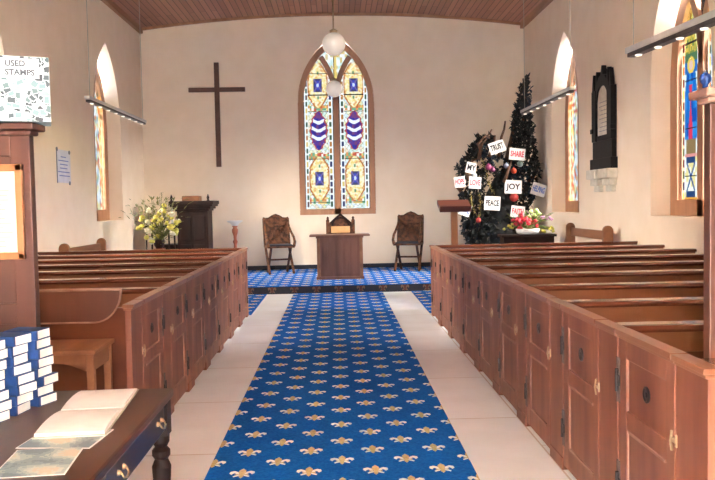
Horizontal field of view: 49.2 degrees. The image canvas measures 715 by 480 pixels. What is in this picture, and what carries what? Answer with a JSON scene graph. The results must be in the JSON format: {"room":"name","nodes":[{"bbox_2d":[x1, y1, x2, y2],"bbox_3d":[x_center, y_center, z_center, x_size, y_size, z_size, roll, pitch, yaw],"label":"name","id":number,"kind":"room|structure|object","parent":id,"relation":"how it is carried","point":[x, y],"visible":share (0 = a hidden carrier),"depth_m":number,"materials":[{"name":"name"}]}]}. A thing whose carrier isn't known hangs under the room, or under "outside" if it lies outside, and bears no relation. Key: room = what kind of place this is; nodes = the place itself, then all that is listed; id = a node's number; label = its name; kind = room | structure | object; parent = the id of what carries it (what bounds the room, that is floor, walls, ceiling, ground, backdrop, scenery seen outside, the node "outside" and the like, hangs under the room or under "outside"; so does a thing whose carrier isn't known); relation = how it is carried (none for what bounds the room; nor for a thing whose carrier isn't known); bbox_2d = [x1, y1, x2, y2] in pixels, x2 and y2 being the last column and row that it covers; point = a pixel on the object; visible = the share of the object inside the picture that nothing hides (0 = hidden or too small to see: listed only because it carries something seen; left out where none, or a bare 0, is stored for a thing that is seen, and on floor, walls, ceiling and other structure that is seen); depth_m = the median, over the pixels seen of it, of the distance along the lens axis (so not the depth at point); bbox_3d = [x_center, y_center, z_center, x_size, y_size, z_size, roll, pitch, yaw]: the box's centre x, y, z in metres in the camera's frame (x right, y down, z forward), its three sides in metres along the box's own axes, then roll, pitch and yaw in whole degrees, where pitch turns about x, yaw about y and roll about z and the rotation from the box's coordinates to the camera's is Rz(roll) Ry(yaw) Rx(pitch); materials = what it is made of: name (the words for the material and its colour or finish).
{"room":"church","nodes":[
{"label":"church","id":0,"kind":"room"},
{"bbox_2d":[0,0,145,251],"bbox_3d":[-4.398,-1.362,7.056,0.340,5.220,18.450,-1,3,-1],"label":"wall","id":1,"kind":"structure","parent":0,"point":[56,30],"depth_m":12.37,"materials":[{"name":"beige paint"}]},
{"bbox_2d":[56,147,70,184],"bbox_3d":[-4.329,-1.083,11.493,0.018,0.540,0.598,-1,3,-1],"label":"notice","id":2,"kind":"object","parent":1,"relation":"attached to","point":[63,166],"visible":1,"depth_m":11.48,"materials":[{"name":"white paper"}]},
{"bbox_2d":[93,65,109,220],"bbox_3d":[-4.704,-1.887,13.778,0.090,3.105,1.620,-1,3,-1],"label":"window","id":3,"kind":"structure","parent":1,"relation":"in","point":[99,114],"depth_m":14.29,"materials":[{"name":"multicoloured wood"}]},
{"bbox_2d":[101,0,142,33],"bbox_3d":[-4.241,-3.903,6.941,0.070,0.120,18.450,-1,3,-1],"label":"trim","id":4,"kind":"structure","parent":1,"relation":"attached to","point":[113,6],"depth_m":14.73,"materials":[{"name":"brown wood"}]},
{"bbox_2d":[112,0,542,26],"bbox_3d":[-0.284,-4.161,7.108,8.100,0.269,18.600,-1,3,-1],"label":"ceiling","id":5,"kind":"structure","parent":0,"point":[152,12],"depth_m":15.46,"materials":[{"name":"brown wood"}]},
{"bbox_2d":[84,0,146,124],"bbox_3d":[-3.610,-3.074,11.704,0.075,2.397,3.050,-1,3,-1],"label":"light bar","id":6,"kind":"object","parent":5,"relation":"hanging from","point":[89,99],"visible":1,"depth_m":11.37,"materials":[{"name":"grey metal"}]},
{"bbox_2d":[322,0,344,55],"bbox_3d":[-0.334,-3.462,10.444,0.310,1.971,0.310,-1,3,-1],"label":"globe lamp","id":7,"kind":"object","parent":5,"relation":"hanging from","point":[333,43],"visible":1,"depth_m":10.38,"materials":[{"name":"white glass"}]},
{"bbox_2d":[326,9,341,96],"bbox_3d":[-0.452,-3.653,14.538,0.310,1.971,0.310,-1,3,-1],"label":"globe lamp","id":8,"kind":"object","parent":5,"relation":"hanging from","point":[333,88],"visible":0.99,"depth_m":14.48,"materials":[{"name":"white glass"}]},
{"bbox_2d":[520,0,574,114],"bbox_3d":[2.742,-3.189,11.464,0.076,2.411,2.650,-1,3,-2],"label":"light bar","id":9,"kind":"object","parent":5,"relation":"hanging from","point":[567,91],"visible":1,"depth_m":11.26,"materials":[{"name":"grey metal"}]},
{"bbox_2d":[625,0,714,56],"bbox_3d":[2.857,-2.982,6.910,0.101,2.385,1.938,-1,3,-7],"label":"light bar","id":10,"kind":"object","parent":5,"relation":"hanging from","point":[705,21],"visible":1,"depth_m":7.03,"materials":[{"name":"grey metal"}]},
{"bbox_2d":[139,16,524,265],"bbox_3d":[-0.476,-2.014,16.417,8.000,5.490,0.100,-1,3,-1],"label":"wall","id":11,"kind":"structure","parent":0,"point":[438,83],"depth_m":16.34,"materials":[{"name":"beige paint"}]},
{"bbox_2d":[188,62,244,166],"bbox_3d":[-2.915,-2.606,16.249,1.170,2.160,0.050,-1,3,-1],"label":"wall cross","id":12,"kind":"object","parent":11,"relation":"attached to","point":[216,89],"visible":1,"depth_m":16.21,"materials":[{"name":"brown wood"}]},
{"bbox_2d":[142,12,520,30],"bbox_3d":[-0.523,-4.571,16.221,7.867,0.313,0.050,-1,3,-1],"label":"trim","id":13,"kind":"structure","parent":11,"relation":"attached to","point":[338,13],"depth_m":16.20,"materials":[{"name":"brown wood"}]},
{"bbox_2d":[298,43,375,214],"bbox_3d":[-0.444,-2.401,16.395,1.600,3.725,0.090,-1,3,-1],"label":"window","id":14,"kind":"structure","parent":11,"relation":"in","point":[336,139],"depth_m":16.40,"materials":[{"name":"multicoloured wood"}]},
{"bbox_2d":[247,262,430,269],"bbox_3d":[-0.426,0.556,16.474,8.000,0.090,0.030,-1,3,-1],"label":"baseboard","id":15,"kind":"structure","parent":11,"relation":"attached to","point":[423,264],"depth_m":16.45,"materials":[{"name":"black wood"}]},
{"bbox_2d":[127,291,576,479],"bbox_3d":[-0.137,1.288,5.640,8.800,0.100,22.350,-1,3,-1],"label":"floor","id":16,"kind":"structure","parent":0,"point":[497,444],"depth_m":5.86,"materials":[{"name":"tile"}]},
{"bbox_2d":[0,122,44,331],"bbox_3d":[-2.233,0.447,3.412,1.735,1.870,0.150,-1,3,-1],"label":"wooden cabinet","id":17,"kind":"object","parent":16,"relation":"on","point":[19,278],"visible":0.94,"depth_m":3.40,"materials":[{"name":"brown wood"}]},
{"bbox_2d":[0,164,25,259],"bbox_3d":[-1.630,-0.118,3.363,0.380,0.410,0.025,-1,3,-1],"label":"framed notice","id":18,"kind":"object","parent":17,"relation":"attached to","point":[12,210],"visible":1,"depth_m":3.37,"materials":[{"name":"white paper"}]},
{"bbox_2d":[0,55,50,125],"bbox_3d":[-1.499,-0.638,3.353,0.331,0.272,0.205,-2,3,-21],"label":"box","id":19,"kind":"object","parent":17,"relation":"on","point":[24,80],"visible":0.99,"depth_m":3.29,"materials":[{"name":"white paper"}]},
{"bbox_2d":[50,338,114,389],"bbox_3d":[-1.655,0.961,4.488,0.430,0.720,0.380,-1,3,-1],"label":"side table","id":20,"kind":"object","parent":16,"relation":"on","point":[88,355],"visible":0.3,"depth_m":4.37,"materials":[{"name":"brown wood"}]},
{"bbox_2d":[0,388,173,479],"bbox_3d":[-1.243,1.041,2.189,1.060,0.760,2.020,-1,3,-1],"label":"writing desk","id":21,"kind":"object","parent":16,"relation":"on","point":[145,423],"visible":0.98,"depth_m":2.69,"materials":[{"name":"brown wood"}]},
{"bbox_2d":[0,410,9,422],"bbox_3d":[-1.306,0.619,2.730,0.130,0.035,0.100,0,3,17],"label":"book","id":22,"kind":"object","parent":21,"relation":"on","point":[5,415],"visible":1,"depth_m":2.73,"materials":[{"name":"white paper"}]},
{"bbox_2d":[0,399,11,412],"bbox_3d":[-1.300,0.583,2.733,0.130,0.035,0.100,0,3,19],"label":"book","id":23,"kind":"object","parent":22,"relation":"on","point":[5,405],"visible":1,"depth_m":2.73,"materials":[{"name":"white paper"}]},
{"bbox_2d":[0,389,8,401],"bbox_3d":[-1.307,0.547,2.726,0.130,0.035,0.100,0,3,14],"label":"book","id":24,"kind":"object","parent":23,"relation":"on","point":[4,394],"visible":1,"depth_m":2.74,"materials":[{"name":"white paper"}]},
{"bbox_2d":[0,379,4,390],"bbox_3d":[-1.317,0.512,2.718,0.130,0.035,0.100,0,3,12],"label":"book","id":25,"kind":"object","parent":24,"relation":"on","point":[2,382],"visible":1,"depth_m":2.74,"materials":[{"name":"white paper"}]},
{"bbox_2d":[0,370,4,380],"bbox_3d":[-1.317,0.476,2.717,0.130,0.035,0.100,0,3,13],"label":"book","id":26,"kind":"object","parent":25,"relation":"on","point":[2,373],"visible":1,"depth_m":2.74,"materials":[{"name":"white paper"}]},
{"bbox_2d":[0,359,6,370],"bbox_3d":[-1.312,0.440,2.720,0.130,0.035,0.100,0,3,18],"label":"book","id":27,"kind":"object","parent":26,"relation":"on","point":[3,361],"visible":1,"depth_m":2.73,"materials":[{"name":"white paper"}]},
{"bbox_2d":[0,348,7,359],"bbox_3d":[-1.313,0.404,2.733,0.130,0.035,0.100,-1,3,8],"label":"book","id":28,"kind":"object","parent":27,"relation":"on","point":[3,353],"visible":1,"depth_m":2.75,"materials":[{"name":"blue paper"}]},
{"bbox_2d":[0,339,5,349],"bbox_3d":[-1.315,0.368,2.716,0.130,0.035,0.100,0,3,16],"label":"book","id":29,"kind":"object","parent":28,"relation":"on","point":[2,341],"visible":1,"depth_m":2.73,"materials":[{"name":"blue paper"}]},
{"bbox_2d":[9,401,30,415],"bbox_3d":[-1.281,0.613,2.849,0.130,0.035,0.100,-1,3,6],"label":"book","id":30,"kind":"object","parent":21,"relation":"on","point":[16,410],"visible":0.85,"depth_m":2.82,"materials":[{"name":"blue paper"}]},
{"bbox_2d":[9,391,32,405],"bbox_3d":[-1.274,0.576,2.854,0.130,0.035,0.100,0,3,14],"label":"book","id":31,"kind":"object","parent":30,"relation":"on","point":[16,400],"visible":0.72,"depth_m":2.82,"materials":[{"name":"white paper"}]},
{"bbox_2d":[5,380,36,395],"bbox_3d":[-1.263,0.540,2.860,0.130,0.035,0.100,0,3,19],"label":"book","id":32,"kind":"object","parent":31,"relation":"on","point":[31,386],"visible":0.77,"depth_m":2.82,"materials":[{"name":"blue paper"}]},
{"bbox_2d":[5,371,33,385],"bbox_3d":[-1.270,0.504,2.855,0.130,0.035,0.100,0,3,15],"label":"book","id":33,"kind":"object","parent":32,"relation":"on","point":[27,377],"visible":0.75,"depth_m":2.81,"materials":[{"name":"blue paper"}]},
{"bbox_2d":[4,362,30,376],"bbox_3d":[-1.279,0.469,2.848,0.130,0.035,0.100,0,3,18],"label":"book","id":34,"kind":"object","parent":33,"relation":"on","point":[25,367],"visible":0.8,"depth_m":2.81,"materials":[{"name":"white paper"}]},
{"bbox_2d":[5,352,27,366],"bbox_3d":[-1.288,0.434,2.839,0.130,0.035,0.100,-1,3,8],"label":"book","id":35,"kind":"object","parent":34,"relation":"on","point":[13,361],"visible":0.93,"depth_m":2.81,"materials":[{"name":"white paper"}]},
{"bbox_2d":[5,343,27,356],"bbox_3d":[-1.287,0.398,2.839,0.130,0.035,0.100,-1,3,11],"label":"book","id":36,"kind":"object","parent":35,"relation":"on","point":[20,349],"visible":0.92,"depth_m":2.81,"materials":[{"name":"white paper"}]},
{"bbox_2d":[0,332,31,346],"bbox_3d":[-1.277,0.362,2.845,0.130,0.035,0.100,0,3,14],"label":"book","id":37,"kind":"object","parent":36,"relation":"on","point":[12,339],"visible":0.91,"depth_m":2.82,"materials":[{"name":"paper"}]},
{"bbox_2d":[0,446,82,478],"bbox_3d":[-0.930,0.649,2.284,0.200,0.002,0.255,-1,3,-7],"label":"leaflet","id":38,"kind":"object","parent":21,"relation":"on","point":[44,461],"visible":1,"depth_m":2.27,"materials":[{"name":"paper"}]},
{"bbox_2d":[30,391,56,406],"bbox_3d":[-1.237,0.605,2.985,0.130,0.035,0.100,0,3,19],"label":"book","id":39,"kind":"object","parent":21,"relation":"on","point":[48,398],"visible":0.49,"depth_m":2.95,"materials":[{"name":"white paper"}]},
{"bbox_2d":[33,383,53,397],"bbox_3d":[-1.248,0.570,2.977,0.130,0.035,0.100,0,3,17],"label":"book","id":40,"kind":"object","parent":39,"relation":"on","point":[40,391],"visible":0.37,"depth_m":2.95,"materials":[{"name":"white paper"}]},
{"bbox_2d":[34,372,58,386],"bbox_3d":[-1.237,0.533,2.999,0.130,0.035,0.100,0,3,14],"label":"book","id":41,"kind":"object","parent":40,"relation":"on","point":[45,380],"visible":0.49,"depth_m":2.97,"materials":[{"name":"white paper"}]},
{"bbox_2d":[31,365,51,378],"bbox_3d":[-1.251,0.499,2.971,0.130,0.035,0.100,-1,3,11],"label":"book","id":42,"kind":"object","parent":41,"relation":"on","point":[46,370],"visible":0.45,"depth_m":2.95,"materials":[{"name":"white paper"}]},
{"bbox_2d":[27,355,53,368],"bbox_3d":[-1.245,0.463,2.974,0.130,0.035,0.100,0,3,15],"label":"book","id":43,"kind":"object","parent":42,"relation":"on","point":[35,363],"visible":0.47,"depth_m":2.94,"materials":[{"name":"white paper"}]},
{"bbox_2d":[27,345,52,358],"bbox_3d":[-1.247,0.427,2.971,0.130,0.035,0.100,-1,3,10],"label":"book","id":44,"kind":"object","parent":43,"relation":"on","point":[46,351],"visible":0.44,"depth_m":2.93,"materials":[{"name":"white paper"}]},
{"bbox_2d":[28,336,49,349],"bbox_3d":[-1.254,0.391,2.966,0.130,0.035,0.100,-1,3,11],"label":"book","id":45,"kind":"object","parent":44,"relation":"on","point":[44,342],"visible":0.47,"depth_m":2.93,"materials":[{"name":"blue paper"}]},
{"bbox_2d":[3,327,49,340],"bbox_3d":[-1.255,0.356,2.962,0.130,0.035,0.100,-1,3,7],"label":"book","id":46,"kind":"object","parent":45,"relation":"on","point":[37,333],"visible":0.73,"depth_m":2.94,"materials":[{"name":"blue paper"}]},
{"bbox_2d":[15,429,113,448],"bbox_3d":[-0.936,0.639,2.509,0.235,0.002,0.200,-1,3,4],"label":"leaflet","id":47,"kind":"object","parent":21,"relation":"on","point":[86,442],"visible":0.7,"depth_m":2.46,"materials":[{"name":"paper"}]},
{"bbox_2d":[32,388,138,438],"bbox_3d":[-0.964,0.612,2.827,0.230,0.023,0.630,-1,3,-6],"label":"book","id":48,"kind":"object","parent":21,"relation":"on","point":[88,413],"visible":1,"depth_m":2.71,"materials":[{"name":"beige paper"}]},
{"bbox_2d":[39,288,166,390],"bbox_3d":[-2.724,0.805,5.008,2.797,1.021,0.844,-1,3,-1],"label":"pew","id":49,"kind":"object","parent":16,"relation":"on","point":[137,327],"visible":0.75,"depth_m":4.72,"materials":[{"name":"brown wood"}]},
{"bbox_2d":[39,269,206,391],"bbox_3d":[-2.766,0.774,6.662,2.797,0.929,0.857,-1,3,-1],"label":"pew","id":50,"kind":"object","parent":16,"relation":"on","point":[194,285],"visible":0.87,"depth_m":6.40,"materials":[{"name":"brown wood"}]},
{"bbox_2d":[38,262,219,369],"bbox_3d":[-2.788,0.735,7.490,2.797,0.929,0.857,-1,3,-1],"label":"pew","id":51,"kind":"object","parent":16,"relation":"on","point":[210,277],"visible":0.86,"depth_m":7.19,"materials":[{"name":"brown wood"}]},
{"bbox_2d":[38,257,230,352],"bbox_3d":[-2.810,0.697,8.319,2.797,0.929,0.857,-1,3,-1],"label":"pew","id":52,"kind":"object","parent":16,"relation":"on","point":[224,315],"visible":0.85,"depth_m":8.01,"materials":[{"name":"brown wood"}]},
{"bbox_2d":[38,252,239,338],"bbox_3d":[-2.832,0.658,9.148,2.797,0.929,0.857,-1,3,-1],"label":"pew","id":53,"kind":"object","parent":16,"relation":"on","point":[234,305],"visible":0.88,"depth_m":8.83,"materials":[{"name":"brown wood"}]},
{"bbox_2d":[38,248,247,326],"bbox_3d":[-2.853,0.619,9.977,2.797,0.929,0.857,-1,3,-1],"label":"pew","id":54,"kind":"object","parent":16,"relation":"on","point":[242,263],"visible":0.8,"depth_m":9.65,"materials":[{"name":"brown wood"}]},
{"bbox_2d":[38,248,248,316],"bbox_3d":[-2.867,0.596,10.474,2.795,0.928,0.157,-1,3,-1],"label":"pew","id":55,"kind":"object","parent":16,"relation":"on","point":[202,249],"visible":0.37,"depth_m":10.46,"materials":[{"name":"brown wood"}]},
{"bbox_2d":[118,278,189,414],"bbox_3d":[-2.744,0.813,5.833,2.797,0.929,0.857,-1,3,-1],"label":"pew","id":56,"kind":"object","parent":16,"relation":"on","point":[174,302],"visible":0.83,"depth_m":5.84,"materials":[{"name":"brown wood"}]},
{"bbox_2d":[248,294,266,314],"bbox_3d":[-2.881,0.993,11.813,2.800,0.008,2.410,-1,3,-1],"label":"floor carpet","id":57,"kind":"object","parent":16,"relation":"on","point":[254,300],"visible":0.09,"depth_m":12.19,"materials":[{"name":"blue carpet"}]},
{"bbox_2d":[59,238,105,250],"bbox_3d":[-3.928,0.509,11.688,0.440,1.010,1.760,-1,3,-1],"label":"bench","id":58,"kind":"object","parent":57,"relation":"on","point":[100,245],"visible":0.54,"depth_m":11.91,"materials":[{"name":"brown wood"}]},
{"bbox_2d":[227,220,242,247],"bbox_3d":[-1.987,0.306,12.730,0.320,1.245,0.315,-1,3,-1],"label":"pedestal stand","id":59,"kind":"object","parent":57,"relation":"on","point":[234,223],"visible":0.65,"depth_m":12.68,"materials":[{"name":"brown wood"}]},
{"bbox_2d":[248,284,430,293],"bbox_3d":[-0.380,0.748,14.796,8.000,0.122,3.402,-1,3,-1],"label":"platform","id":60,"kind":"object","parent":16,"relation":"on","point":[393,287],"visible":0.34,"depth_m":13.10,"materials":[{"name":"blue carpet"}]},
{"bbox_2d":[248,266,430,287],"bbox_3d":[-0.381,0.682,14.778,7.980,0.010,3.370,-1,3,-1],"label":"carpet","id":61,"kind":"object","parent":60,"relation":"on","point":[381,275],"visible":0.33,"depth_m":14.29,"materials":[{"name":"blue carpet"}]},
{"bbox_2d":[118,192,192,248],"bbox_3d":[-3.553,-0.026,13.630,1.407,1.634,0.934,-1,3,7],"label":"flower arrangement","id":62,"kind":"object","parent":61,"relation":"on","point":[159,242],"visible":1,"depth_m":13.55,"materials":[{"name":"yellow plant"}]},
{"bbox_2d":[143,194,218,249],"bbox_3d":[-3.563,-0.101,15.554,1.510,1.600,0.820,-1,3,-1],"label":"pulpit","id":63,"kind":"object","parent":61,"relation":"on","point":[195,227],"visible":0.6,"depth_m":15.29,"materials":[{"name":"brown wood"}]},
{"bbox_2d":[262,214,295,274],"bbox_3d":[-1.574,0.071,15.575,0.596,1.184,0.683,-2,3,-15],"label":"folding chair","id":64,"kind":"object","parent":61,"relation":"on","point":[277,230],"visible":1,"depth_m":15.74,"materials":[{"name":"brown wood"}]},
{"bbox_2d":[266,243,292,246],"bbox_3d":[-1.556,0.100,15.512,0.460,0.030,0.450,-2,3,-15],"label":"seat cushion","id":65,"kind":"object","parent":64,"relation":"on","point":[268,244],"depth_m":15.34,"materials":[{"name":"fabric"}]},
{"bbox_2d":[309,233,369,279],"bbox_3d":[-0.321,0.297,14.296,1.090,0.805,0.520,-1,3,-1],"label":"altar table","id":66,"kind":"object","parent":61,"relation":"on","point":[339,256],"visible":1,"depth_m":14.07,"materials":[{"name":"brown wood"}]},
{"bbox_2d":[326,213,354,233],"bbox_3d":[-0.332,0.056,15.504,0.580,1.172,0.515,-1,3,-1],"label":"chair","id":67,"kind":"object","parent":61,"relation":"on","point":[340,224],"visible":0.41,"depth_m":15.69,"materials":[{"name":"brown wood"}]},
{"bbox_2d":[392,211,423,270],"bbox_3d":[1.034,0.017,15.691,0.596,1.184,0.683,0,3,13],"label":"folding chair","id":68,"kind":"object","parent":61,"relation":"on","point":[409,228],"visible":1,"depth_m":15.86,"materials":[{"name":"brown wood"}]},
{"bbox_2d":[395,241,417,243],"bbox_3d":[1.020,0.046,15.627,0.460,0.030,0.450,0,3,13],"label":"seat cushion","id":69,"kind":"object","parent":68,"relation":"on","point":[398,242],"depth_m":15.43,"materials":[{"name":"fabric"}]},
{"bbox_2d":[437,200,471,244],"bbox_3d":[1.679,0.002,13.500,0.540,1.394,0.420,-1,3,-1],"label":"lectern","id":70,"kind":"object","parent":61,"relation":"on","point":[452,206],"visible":0.62,"depth_m":13.45,"materials":[{"name":"brown wood"}]},
{"bbox_2d":[454,73,542,243],"bbox_3d":[2.739,-1.294,15.123,1.779,3.788,0.963,-1,3,3],"label":"tree","id":71,"kind":"object","parent":61,"relation":"on","point":[490,223],"visible":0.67,"depth_m":14.94,"materials":[{"name":"green plant"}]},
{"bbox_2d":[454,174,464,187],"bbox_3d":[1.915,-1.121,14.737,0.214,0.269,0.206,-1,3,-1],"label":"card","id":72,"kind":"object","parent":71,"relation":"attached to","point":[458,181],"visible":1,"depth_m":14.64,"materials":[{"name":"paper"}]},
{"bbox_2d":[459,207,471,216],"bbox_3d":[2.026,-0.579,14.765,0.263,0.300,0.206,-1,3,-1],"label":"card","id":73,"kind":"object","parent":71,"relation":"attached to","point":[466,214],"visible":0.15,"depth_m":14.67,"materials":[{"name":"paper"}]},
{"bbox_2d":[465,162,476,173],"bbox_3d":[2.130,-1.378,14.730,0.227,0.277,0.206,-1,3,-1],"label":"card","id":74,"kind":"object","parent":71,"relation":"attached to","point":[471,167],"visible":1,"depth_m":14.63,"materials":[{"name":"paper"}]},
{"bbox_2d":[469,177,481,188],"bbox_3d":[2.205,-1.107,14.745,0.245,0.290,0.206,-1,3,-1],"label":"card","id":75,"kind":"object","parent":71,"relation":"attached to","point":[474,182],"visible":0.98,"depth_m":14.64,"materials":[{"name":"paper"}]},
{"bbox_2d":[484,195,500,210],"bbox_3d":[2.533,-0.722,14.771,0.317,0.332,0.206,-1,3,-1],"label":"card","id":76,"kind":"object","parent":71,"relation":"attached to","point":[492,202],"visible":1,"depth_m":14.67,"materials":[{"name":"paper"}]},
{"bbox_2d":[488,139,505,154],"bbox_3d":[2.614,-1.754,14.725,0.353,0.316,0.206,-1,3,-1],"label":"card","id":77,"kind":"object","parent":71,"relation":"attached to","point":[498,146],"visible":1,"depth_m":14.62,"materials":[{"name":"paper"}]},
{"bbox_2d":[505,177,521,193],"bbox_3d":[2.927,-1.031,14.768,0.333,0.321,0.206,-1,3,-1],"label":"card","id":78,"kind":"object","parent":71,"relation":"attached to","point":[511,186],"visible":1,"depth_m":14.67,"materials":[{"name":"paper"}]},
{"bbox_2d":[509,147,525,160],"bbox_3d":[2.996,-1.638,14.740,0.321,0.297,0.207,-1,3,-1],"label":"card","id":79,"kind":"object","parent":71,"relation":"attached to","point":[514,153],"visible":1,"depth_m":14.64,"materials":[{"name":"paper"}]},
{"bbox_2d":[510,203,524,216],"bbox_3d":[3.016,-0.558,14.792,0.288,0.298,0.206,-1,3,-1],"label":"card","id":80,"kind":"object","parent":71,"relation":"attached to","point":[515,210],"visible":0.89,"depth_m":14.69,"materials":[{"name":"paper"}]},
{"bbox_2d":[530,181,546,197],"bbox_3d":[3.408,-0.963,14.783,0.328,0.320,0.206,-1,3,-1],"label":"card","id":81,"kind":"object","parent":71,"relation":"attached to","point":[538,189],"visible":1,"depth_m":14.68,"materials":[{"name":"paper"}]},
{"bbox_2d":[497,233,556,243],"bbox_3d":[2.989,0.280,13.761,0.960,0.765,0.400,-1,3,-1],"label":"table","id":82,"kind":"object","parent":61,"relation":"on","point":[539,237],"visible":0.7,"depth_m":13.58,"materials":[{"name":"brown wood"}]},
{"bbox_2d":[503,208,554,234],"bbox_3d":[3.006,-0.327,13.696,0.923,0.451,0.431,-1,3,3],"label":"flower bowl","id":83,"kind":"object","parent":82,"relation":"on","point":[529,221],"visible":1,"depth_m":13.64,"materials":[{"name":"white paint"}]},
{"bbox_2d":[564,223,612,241],"bbox_3d":[3.348,0.314,11.845,0.440,1.110,1.810,-1,3,-1],"label":"bench","id":84,"kind":"object","parent":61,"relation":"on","point":[606,234],"visible":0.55,"depth_m":11.79,"materials":[{"name":"brown wood"}]},
{"bbox_2d":[204,292,479,479],"bbox_3d":[-0.140,1.212,6.077,1.490,0.009,14.030,-1,3,-1],"label":"carpet","id":85,"kind":"object","parent":16,"relation":"on","point":[339,390],"visible":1,"depth_m":5.67,"materials":[{"name":"blue carpet"}]},
{"bbox_2d":[411,290,430,312],"bbox_3d":[2.309,0.893,11.844,2.740,0.008,2.610,-1,3,-1],"label":"floor carpet","id":86,"kind":"object","parent":16,"relation":"on","point":[424,297],"visible":0.03,"depth_m":12.17,"materials":[{"name":"blue carpet"}]},
{"bbox_2d":[429,241,637,315],"bbox_3d":[2.340,0.505,10.313,2.760,0.928,0.157,-1,3,-1],"label":"pew","id":87,"kind":"object","parent":16,"relation":"on","point":[606,242],"visible":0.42,"depth_m":10.30,"materials":[{"name":"brown wood"}]},
{"bbox_2d":[431,244,664,325],"bbox_3d":[2.352,0.528,9.809,2.762,0.929,0.870,-1,3,-1],"label":"pew","id":88,"kind":"object","parent":16,"relation":"on","point":[436,255],"visible":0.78,"depth_m":9.47,"materials":[{"name":"brown wood"}]},
{"bbox_2d":[439,248,696,338],"bbox_3d":[2.374,0.568,8.968,2.762,0.929,0.870,-1,3,-1],"label":"pew","id":89,"kind":"object","parent":16,"relation":"on","point":[445,262],"visible":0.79,"depth_m":8.63,"materials":[{"name":"brown wood"}]},
{"bbox_2d":[449,253,703,352],"bbox_3d":[2.397,0.607,8.126,2.762,0.929,0.870,-1,3,-1],"label":"pew","id":90,"kind":"object","parent":16,"relation":"on","point":[456,270],"visible":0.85,"depth_m":7.79,"materials":[{"name":"brown wood"}]},
{"bbox_2d":[462,259,703,371],"bbox_3d":[2.419,0.647,7.284,2.762,0.929,0.870,-1,3,-1],"label":"pew","id":91,"kind":"object","parent":16,"relation":"on","point":[471,321],"visible":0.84,"depth_m":6.95,"materials":[{"name":"brown wood"}]},
{"bbox_2d":[477,266,703,394],"bbox_3d":[2.441,0.686,6.442,2.762,0.929,0.870,-1,3,-1],"label":"pew","id":92,"kind":"object","parent":16,"relation":"on","point":[488,283],"visible":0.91,"depth_m":6.10,"materials":[{"name":"brown wood"}]},
{"bbox_2d":[497,275,703,425],"bbox_3d":[2.463,0.726,5.601,2.762,0.929,0.870,-1,3,-1],"label":"pew","id":93,"kind":"object","parent":16,"relation":"on","point":[511,301],"visible":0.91,"depth_m":5.27,"materials":[{"name":"brown wood"}]},
{"bbox_2d":[523,287,703,469],"bbox_3d":[2.485,0.765,4.759,2.762,0.929,0.870,-1,3,-1],"label":"pew","id":94,"kind":"object","parent":16,"relation":"on","point":[543,316],"visible":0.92,"depth_m":4.48,"materials":[{"name":"brown wood"}]},
{"bbox_2d":[560,303,703,479],"bbox_3d":[2.507,0.804,3.917,2.762,0.929,0.870,-1,3,-1],"label":"pew","id":95,"kind":"object","parent":16,"relation":"on","point":[588,340],"visible":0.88,"depth_m":3.77,"materials":[{"name":"brown wood"}]},
{"bbox_2d":[614,328,714,479],"bbox_3d":[2.529,0.843,3.082,2.762,0.929,0.857,-1,3,-1],"label":"pew","id":96,"kind":"object","parent":16,"relation":"on","point":[665,394],"visible":1,"depth_m":2.99,"materials":[{"name":"brown wood"}]},
{"bbox_2d":[688,87,714,357],"bbox_3d":[2.091,0.387,2.837,1.735,1.880,0.150,-1,3,-1],"label":"screen","id":97,"kind":"object","parent":16,"relation":"on","point":[705,96],"visible":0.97,"depth_m":2.78,"materials":[{"name":"brown wood"}]},
{"bbox_2d":[699,70,711,87],"bbox_3d":[1.222,-0.566,2.740,0.042,0.063,0.041,-1,3,-1],"label":"jar","id":98,"kind":"object","parent":97,"relation":"on","point":[705,78],"visible":0.96,"depth_m":2.73,"materials":[{"name":"blue glass"}]},
{"bbox_2d":[516,228,539,234],"bbox_3d":[2.991,-0.152,13.711,0.420,0.100,0.416,-1,3,-1],"label":"bowl","id":99,"kind":"object","parent":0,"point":[525,231],"depth_m":13.56,"materials":[{"name":"white ceramic"}]},
{"bbox_2d":[523,0,714,253],"bbox_3d":[3.937,-1.529,7.267,0.340,5.220,18.450,-1,3,-1],"label":"wall","id":100,"kind":"structure","parent":0,"point":[598,33],"depth_m":11.01,"materials":[{"name":"beige paint"}]},
{"bbox_2d":[520,0,552,28],"bbox_3d":[3.684,-4.062,7.142,0.070,0.120,18.450,-1,3,-1],"label":"trim","id":101,"kind":"structure","parent":100,"relation":"attached to","point":[544,3],"depth_m":15.22,"materials":[{"name":"brown wood"}]},
{"bbox_2d":[565,52,578,211],"bbox_3d":[3.892,-2.040,13.576,0.090,3.105,1.620,-1,3,-1],"label":"window","id":102,"kind":"structure","parent":100,"relation":"in","point":[571,102],"depth_m":14.09,"materials":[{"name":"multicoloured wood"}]},
{"bbox_2d":[586,65,617,191],"bbox_3d":[3.578,-1.634,11.454,0.160,1.848,0.920,-1,3,-1],"label":"tablet","id":103,"kind":"object","parent":100,"relation":"attached to","point":[603,170],"visible":1,"depth_m":11.35,"materials":[{"name":"black paint"}]},
{"bbox_2d":[670,0,711,216],"bbox_3d":[4.012,-1.827,9.033,0.090,3.105,1.620,-1,3,-1],"label":"window","id":104,"kind":"structure","parent":100,"relation":"in","point":[692,55],"depth_m":9.45,"materials":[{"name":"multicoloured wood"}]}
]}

